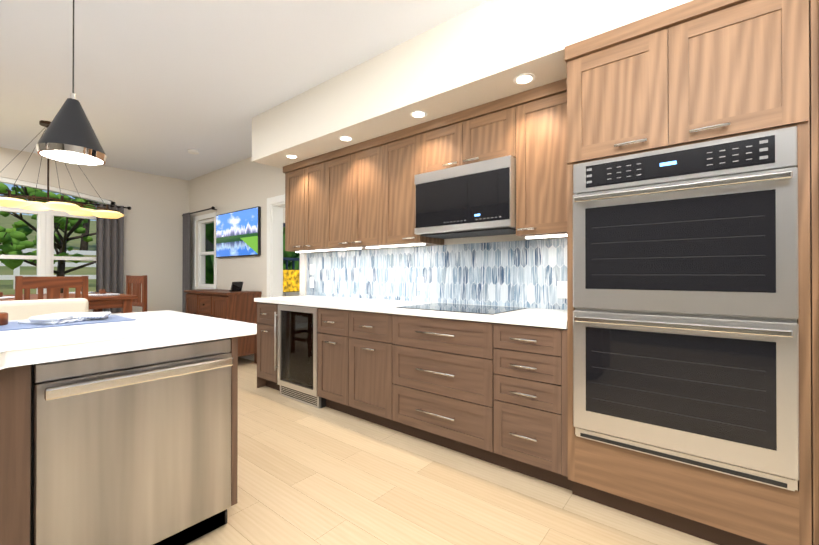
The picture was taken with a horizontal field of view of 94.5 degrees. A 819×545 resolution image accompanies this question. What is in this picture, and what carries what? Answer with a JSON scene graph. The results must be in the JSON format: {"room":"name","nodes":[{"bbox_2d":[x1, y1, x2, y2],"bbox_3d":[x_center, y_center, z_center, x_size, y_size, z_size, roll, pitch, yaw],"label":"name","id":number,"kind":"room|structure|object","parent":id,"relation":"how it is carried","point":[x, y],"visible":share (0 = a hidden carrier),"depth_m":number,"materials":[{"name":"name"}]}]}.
{"room":"kitchen","nodes":[
{"label":"kitchen","id":0,"kind":"room"},
{"bbox_2d":[0,147,187,311],"bbox_3d":[-5.730,-0.197,4.060,0.150,2.740,6.150,0,0,39],"label":"wall","id":1,"kind":"structure","parent":0,"point":[153,232],"depth_m":5.89,"materials":[{"name":"beige paint"}]},
{"bbox_2d":[0,177,130,312],"bbox_3d":[-5.334,-0.035,4.415,0.252,2.339,3.432,0,0,39],"label":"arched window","id":2,"kind":"structure","parent":1,"relation":"in","point":[109,255],"depth_m":5.39,"materials":[{"name":"white wood"}]},
{"bbox_2d":[0,0,487,180],"bbox_3d":[-0.901,-1.635,2.332,9.850,0.120,9.500,0,0,39],"label":"ceiling","id":3,"kind":"structure","parent":0,"point":[161,87],"depth_m":2.82,"materials":[{"name":"white paint"}]},
{"bbox_2d":[0,120,123,218],"bbox_3d":[-3.785,-1.091,3.969,0.490,0.952,1.268,0,0,39],"label":"chandelier","id":4,"kind":"object","parent":3,"relation":"hanging from","point":[73,208],"visible":0.98,"depth_m":3.95,"materials":[{"name":"brown metal"}]},
{"bbox_2d":[36,0,106,164],"bbox_3d":[-1.596,-1.060,1.799,0.252,1.034,0.252,0,0,39],"label":"pendant lamp","id":5,"kind":"object","parent":3,"relation":"hanging from","point":[69,135],"visible":1,"depth_m":1.75,"materials":[{"name":"grey metal"}]},
{"bbox_2d":[188,149,199,154],"bbox_3d":[-2.772,-1.548,4.864,0.136,0.030,0.136,0,0,39],"label":"smoke detector","id":6,"kind":"object","parent":3,"relation":"attached to","point":[193,151],"visible":1,"depth_m":4.84,"materials":[{"name":"white paint"}]},
{"bbox_2d":[283,207,299,295],"bbox_3d":[-1.895,-0.183,7.072,0.150,2.740,3.050,0,0,39],"label":"wall","id":7,"kind":"structure","parent":0,"point":[294,293],"depth_m":6.67,"materials":[{"name":"beige paint"}]},
{"bbox_2d":[283,223,299,269],"bbox_3d":[-2.087,-0.264,6.810,0.080,1.198,1.198,0,0,39],"label":"window","id":8,"kind":"structure","parent":7,"relation":"in","point":[287,259],"depth_m":6.76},
{"bbox_2d":[188,157,559,309],"bbox_3d":[0.024,-0.200,3.475,9.850,2.740,0.150,0,0,39],"label":"wall","id":9,"kind":"structure","parent":0,"point":[244,184],"depth_m":5.26,"materials":[{"name":"beige paint"}]},
{"bbox_2d":[182,206,216,312],"bbox_3d":[-3.318,0.082,5.984,1.156,2.121,0.125,0,0,39],"label":"curtain","id":10,"kind":"object","parent":9,"relation":"attached to","point":[186,278],"visible":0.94,"depth_m":6.18,"materials":[{"name":"grey fabric"}]},
{"bbox_2d":[192,212,216,289],"bbox_3d":[-3.209,-0.308,6.037,0.820,1.220,0.150,0,0,39],"label":"window","id":11,"kind":"structure","parent":9,"relation":"in","point":[202,253],"depth_m":6.21,"materials":[{"name":"white paint"}]},
{"bbox_2d":[216,206,260,257],"bbox_3d":[-2.425,-0.541,5.322,1.200,0.640,0.038,0,0,39],"label":"screen","id":12,"kind":"object","parent":9,"relation":"attached to","point":[238,233],"visible":1,"depth_m":5.24,"materials":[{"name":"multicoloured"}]},
{"bbox_2d":[239,354,253,360],"bbox_3d":[-2.767,1.130,5.609,2.430,0.100,0.013,0,0,39],"label":"baseboard","id":13,"kind":"structure","parent":9,"relation":"attached to","point":[250,357],"depth_m":5.09,"materials":[{"name":"white paint"}]},
{"bbox_2d":[267,194,304,296],"bbox_3d":[-1.466,0.114,4.660,0.790,2.125,0.168,0,0,39],"label":"door frame","id":14,"kind":"structure","parent":9,"relation":"attached to","point":[274,244],"depth_m":4.82,"materials":[{"name":"white paint"}]},
{"bbox_2d":[283,156,342,252],"bbox_3d":[-0.936,-0.677,3.937,0.726,0.900,0.333,0,0,39],"label":"upper cabinet","id":15,"kind":"object","parent":9,"relation":"attached to","point":[301,177],"depth_m":3.84,"materials":[{"name":"brown wood"}]},
{"bbox_2d":[319,138,386,250],"bbox_3d":[-0.411,-0.679,3.514,0.878,0.900,0.333,0,0,39],"label":"upper cabinet","id":16,"kind":"object","parent":9,"relation":"attached to","point":[346,174],"depth_m":3.42,"materials":[{"name":"brown wood"}]},
{"bbox_2d":[375,124,446,247],"bbox_3d":[0.009,-0.680,3.176,0.454,0.900,0.333,0,0,39],"label":"upper cabinet","id":17,"kind":"object","parent":9,"relation":"attached to","point":[395,151],"depth_m":3.07,"materials":[{"name":"brown wood"}]},
{"bbox_2d":[306,238,566,309],"bbox_3d":[0.011,0.013,3.380,3.048,0.482,0.006,0,0,39],"label":"tile backsplash","id":18,"kind":"structure","parent":9,"relation":"attached to","point":[527,273],"depth_m":3.09,"materials":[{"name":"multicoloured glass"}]},
{"bbox_2d":[310,277,313,287],"bbox_3d":[-1.103,0.114,4.267,0.072,0.116,0.007,0,0,39],"label":"electrical outlet plate","id":19,"kind":"object","parent":18,"relation":"attached to","point":[311,278],"depth_m":4.26,"materials":[{"name":"white plastic"}]},
{"bbox_2d":[310,264,313,273],"bbox_3d":[-1.103,-0.036,4.268,0.072,0.116,0.007,0,0,39],"label":"electrical outlet plate","id":20,"kind":"object","parent":18,"relation":"attached to","point":[311,265],"depth_m":4.26,"materials":[{"name":"white plastic"}]},
{"bbox_2d":[360,277,364,288],"bbox_3d":[-0.464,0.102,3.753,0.072,0.116,0.007,0,0,39],"label":"electrical outlet plate","id":21,"kind":"object","parent":18,"relation":"attached to","point":[362,279],"depth_m":3.75,"materials":[{"name":"white plastic"}]},
{"bbox_2d":[417,277,423,290],"bbox_3d":[0.097,0.100,3.302,0.072,0.116,0.007,0,0,39],"label":"electrical outlet plate","id":22,"kind":"object","parent":18,"relation":"attached to","point":[420,280],"depth_m":3.30,"materials":[{"name":"white plastic"}]},
{"bbox_2d":[557,281,566,298],"bbox_3d":[1.032,0.116,2.550,0.072,0.116,0.007,0,0,39],"label":"electrical outlet plate","id":23,"kind":"object","parent":18,"relation":"attached to","point":[561,289],"depth_m":2.55,"materials":[{"name":"white plastic"}]},
{"bbox_2d":[411,142,514,237],"bbox_3d":[0.462,-0.546,2.765,0.761,0.515,0.404,0,0,39],"label":"upper cabinet","id":24,"kind":"object","parent":9,"relation":"attached to","point":[496,167],"depth_m":2.60,"materials":[{"name":"brown wood"}]},
{"bbox_2d":[415,155,515,238],"bbox_3d":[0.462,-0.505,2.764,0.761,0.458,0.406,0,0,39],"label":"microwave","id":25,"kind":"object","parent":24,"relation":"in","point":[477,199],"depth_m":2.57,"materials":[{"name":"silver metal"}]},
{"bbox_2d":[419,96,510,161],"bbox_3d":[0.484,-0.935,2.795,0.767,0.394,0.333,0,0,39],"label":"upper cabinet","id":26,"kind":"object","parent":9,"relation":"attached to","point":[486,124],"depth_m":2.64,"materials":[{"name":"brown wood"}]},
{"bbox_2d":[511,78,566,239],"bbox_3d":[0.940,-0.684,2.427,0.402,0.900,0.333,0,0,39],"label":"upper cabinet","id":27,"kind":"object","parent":9,"relation":"attached to","point":[538,114],"depth_m":2.33,"materials":[{"name":"brown wood"}]},
{"bbox_2d":[186,357,717,544],"bbox_3d":[-0.901,1.225,2.319,9.850,0.120,9.500,0,0,39],"label":"floor","id":28,"kind":"structure","parent":0,"point":[308,474],"depth_m":1.98,"materials":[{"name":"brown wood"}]},
{"bbox_2d":[0,298,88,320],"bbox_3d":[-2.115,0.664,2.168,0.470,1.000,0.500,0,0,39],"label":"counter stool","id":29,"kind":"object","parent":28,"relation":"on","point":[20,309],"visible":0.19,"depth_m":2.28,"materials":[{"name":"beige fabric"}]},
{"bbox_2d":[15,276,87,299],"bbox_3d":[-3.205,0.600,3.367,0.450,1.140,0.460,0,0,39],"label":"dining chair","id":30,"kind":"object","parent":28,"relation":"on","point":[53,285],"visible":0.21,"depth_m":3.22,"materials":[{"name":"brown wood"}]},
{"bbox_2d":[0,292,137,312],"bbox_3d":[-3.872,0.710,3.973,1.350,0.925,1.350,0,0,39],"label":"dining table","id":31,"kind":"object","parent":28,"relation":"on","point":[123,302],"visible":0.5,"depth_m":3.95,"materials":[{"name":"brown wood"}]},
{"bbox_2d":[0,292,14,299],"bbox_3d":[-3.783,0.212,3.487,0.183,0.065,0.242,0,0,-6],"label":"napkin","id":32,"kind":"object","parent":31,"relation":"on","point":[1,293],"depth_m":3.49,"materials":[{"name":"white fabric"}]},
{"bbox_2d":[88,289,119,295],"bbox_3d":[-3.274,0.215,4.040,0.183,0.065,0.242,0,0,21],"label":"napkin","id":33,"kind":"object","parent":31,"relation":"on","point":[102,292],"depth_m":4.02,"materials":[{"name":"white fabric"}]},
{"bbox_2d":[0,337,237,544],"bbox_3d":[-1.312,0.722,1.028,1.470,0.874,1.770,0,0,39],"label":"kitchen island","id":34,"kind":"object","parent":28,"relation":"on","point":[138,447],"visible":0.9,"depth_m":1.39,"materials":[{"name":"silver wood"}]},
{"bbox_2d":[0,310,256,369],"bbox_3d":[-1.399,0.260,1.075,1.920,0.050,1.930,0,0,39],"label":"island countertop","id":35,"kind":"structure","parent":34,"relation":"on","point":[142,331],"depth_m":1.47,"materials":[{"name":"white stone"}]},
{"bbox_2d":[0,315,135,330],"bbox_3d":[-1.948,0.234,1.445,0.360,0.003,1.420,0,0,39],"label":"table runner","id":36,"kind":"object","parent":35,"relation":"on","point":[15,325],"visible":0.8,"depth_m":1.71,"materials":[{"name":"fabric"}]},
{"bbox_2d":[0,312,110,324],"bbox_3d":[-1.683,0.206,1.804,0.298,0.054,0.430,0,0,39],"label":"napkin","id":37,"kind":"object","parent":36,"relation":"on","point":[57,318],"visible":1,"depth_m":1.74,"materials":[{"name":"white fabric"}]},
{"bbox_2d":[111,275,146,313],"bbox_3d":[-3.653,0.606,4.747,0.460,1.140,0.450,0,0,30],"label":"dining chair","id":38,"kind":"object","parent":28,"relation":"on","point":[133,285],"visible":0.27,"depth_m":4.89,"materials":[{"name":"brown wood"}]},
{"bbox_2d":[184,289,261,362],"bbox_3d":[-2.570,0.713,5.153,1.270,0.930,0.471,0,0,39],"label":"sideboard","id":39,"kind":"object","parent":28,"relation":"on","point":[241,306],"visible":0.42,"depth_m":4.82,"materials":[{"name":"brown wood"}]},
{"bbox_2d":[229,282,242,291],"bbox_3d":[-2.272,0.184,4.935,0.099,0.129,0.200,0,0,14],"label":"smart display","id":40,"kind":"object","parent":39,"relation":"on","point":[236,286],"visible":0.98,"depth_m":4.91,"materials":[{"name":"black plastic"}]},
{"bbox_2d":[257,302,308,397],"bbox_3d":[-1.192,0.736,3.953,0.420,0.874,0.618,0,0,39],"label":"wine cooler","id":41,"kind":"object","parent":28,"relation":"on","point":[282,329],"depth_m":3.56,"materials":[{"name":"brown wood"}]},
{"bbox_2d":[309,307,340,411],"bbox_3d":[-0.437,0.733,3.346,0.510,0.874,0.618,0,0,39],"label":"base cabinet","id":42,"kind":"object","parent":28,"relation":"on","point":[324,323],"depth_m":3.18,"materials":[{"name":"brown wood"}]},
{"bbox_2d":[341,309,380,424],"bbox_3d":[-0.136,0.732,3.103,0.526,0.874,0.618,0,0,39],"label":"base cabinet","id":43,"kind":"object","parent":28,"relation":"on","point":[360,330],"depth_m":2.91,"materials":[{"name":"brown wood"}]},
{"bbox_2d":[381,313,488,461],"bbox_3d":[0.349,0.730,2.713,0.850,0.874,0.618,0,0,39],"label":"base cabinet","id":44,"kind":"object","parent":28,"relation":"on","point":[435,371],"depth_m":2.46,"materials":[{"name":"brown wood"}]},
{"bbox_2d":[489,322,571,490],"bbox_3d":[0.844,0.728,2.315,0.420,0.874,0.618,0,0,39],"label":"base cabinet","id":45,"kind":"object","parent":28,"relation":"on","point":[494,393],"depth_m":2.08,"materials":[{"name":"brown wood"}]},
{"bbox_2d":[254,295,566,328],"bbox_3d":[-0.188,0.274,3.131,3.048,0.040,0.643,0,0,39],"label":"countertop","id":46,"kind":"structure","parent":45,"relation":"on","point":[548,318],"depth_m":2.57,"materials":[{"name":"white stone"}]},
{"bbox_2d":[396,303,526,314],"bbox_3d":[0.359,0.249,2.677,0.760,0.004,0.520,0,0,39],"label":"cooktop","id":47,"kind":"object","parent":46,"relation":"in","point":[477,309],"visible":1,"depth_m":2.59,"materials":[{"name":"black glass"}]},
{"bbox_2d":[565,0,811,544],"bbox_3d":[1.308,0.014,1.872,0.860,2.299,0.732,0,0,39],"label":"tall cabinet","id":48,"kind":"object","parent":28,"relation":"on","point":[688,278],"visible":1,"depth_m":1.58,"materials":[{"name":"brown wood"}]},
{"bbox_2d":[573,126,798,490],"bbox_3d":[1.289,0.138,1.846,0.786,1.352,0.669,0,0,39],"label":"double oven","id":49,"kind":"object","parent":48,"relation":"in","point":[686,254],"depth_m":1.57,"materials":[{"name":"silver metal"}]},
{"bbox_2d":[809,0,818,544],"bbox_3d":[2.022,0.011,1.336,0.916,2.299,0.673,0,0,39],"label":"pantry cabinet","id":50,"kind":"object","parent":28,"relation":"on","point":[814,123],"depth_m":1.39,"materials":[{"name":"brown wood"}]},
{"bbox_3d":[-1.905,0.816,6.273,0.770,0.735,1.400,0,0,39],"label":"office desk","id":51,"kind":"object","parent":28,"relation":"on","visible":0},
{"bbox_2d":[283,269,299,295],"bbox_3d":[-2.036,0.198,6.297,0.222,0.500,0.611,0,0,39],"label":"monitor","id":52,"kind":"object","parent":51,"relation":"on","point":[291,280],"visible":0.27,"depth_m":6.34,"materials":[{"name":"yellow"}]},
{"bbox_2d":[252,0,691,168],"bbox_3d":[1.048,-1.356,2.137,6.270,0.440,0.658,0,0,39],"label":"soffit","id":53,"kind":"structure","parent":0,"point":[486,52],"depth_m":2.43,"materials":[{"name":"beige paint"}]},
{"bbox_2d":[285,154,297,158],"bbox_3d":[-1.143,-1.125,3.680,0.123,0.006,0.123,0,0,33],"label":"recessed light","id":54,"kind":"object","parent":53,"relation":"in","point":[291,156],"depth_m":3.67,"materials":[{"name":"white paint"}]},
{"bbox_2d":[338,136,352,140],"bbox_3d":[-0.536,-1.128,3.191,0.123,0.006,0.123,0,0,30],"label":"recessed light","id":55,"kind":"object","parent":53,"relation":"in","point":[343,138],"depth_m":3.18,"materials":[{"name":"white paint"}]},
{"bbox_2d":[410,110,426,117],"bbox_3d":[0.064,-1.130,2.708,0.123,0.006,0.123,0,0,30],"label":"recessed light","id":56,"kind":"object","parent":53,"relation":"in","point":[418,113],"depth_m":2.70,"materials":[{"name":"white paint"}]},
{"bbox_2d":[513,73,534,84],"bbox_3d":[0.672,-1.132,2.219,0.123,0.006,0.123,0,0,33],"label":"recessed light","id":57,"kind":"object","parent":53,"relation":"in","point":[524,78],"depth_m":2.21,"materials":[{"name":"white paint"}]},
{"label":"outside","id":58,"kind":"structure","parent":0,"visible":0},
{"bbox_2d":[0,214,291,294],"bbox_3d":[-49.442,-8.459,43.211,210.000,20.425,220.000,0,0,39],"label":"ground","id":59,"kind":"structure","parent":58,"point":[6,287],"depth_m":17.52,"materials":[{"name":"green plant"}]},
{"bbox_2d":[0,248,95,288],"bbox_3d":[-13.996,-0.145,8.278,0.120,1.350,70.060,0,0,39],"label":"fence","id":60,"kind":"object","parent":59,"relation":"on","point":[16,271],"depth_m":11.87,"materials":[{"name":"white paint"}]},
{"bbox_2d":[0,183,96,250],"bbox_3d":[-20.701,-4.769,24.722,10.145,7.209,9.744,0,0,39],"label":"tree","id":61,"kind":"object","parent":59,"relation":"on","point":[4,188],"visible":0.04,"depth_m":23.52,"materials":[{"name":"green plant"}]},
{"bbox_2d":[0,185,97,292],"bbox_3d":[-7.774,-0.729,8.759,3.756,3.724,4.304,0,0,39],"label":"tree","id":62,"kind":"object","parent":59,"relation":"on","point":[14,240],"visible":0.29,"depth_m":8.02,"materials":[{"name":"green plant"}]},
{"bbox_2d":[206,239,213,250],"bbox_3d":[-6.003,0.081,11.178,3.800,2.950,0.600,0,0,39],"label":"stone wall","id":63,"kind":"structure","parent":59,"relation":"on","point":[209,245],"depth_m":10.37,"materials":[{"name":"grey stone"}]},
{"bbox_2d":[206,223,299,283],"bbox_3d":[-2.507,0.042,9.433,3.358,3.402,5.221,0,0,39],"label":"bushes","id":64,"kind":"object","parent":59,"relation":"on","point":[210,258],"visible":0.02,"depth_m":8.19,"materials":[{"name":"green plant"}]}
]}

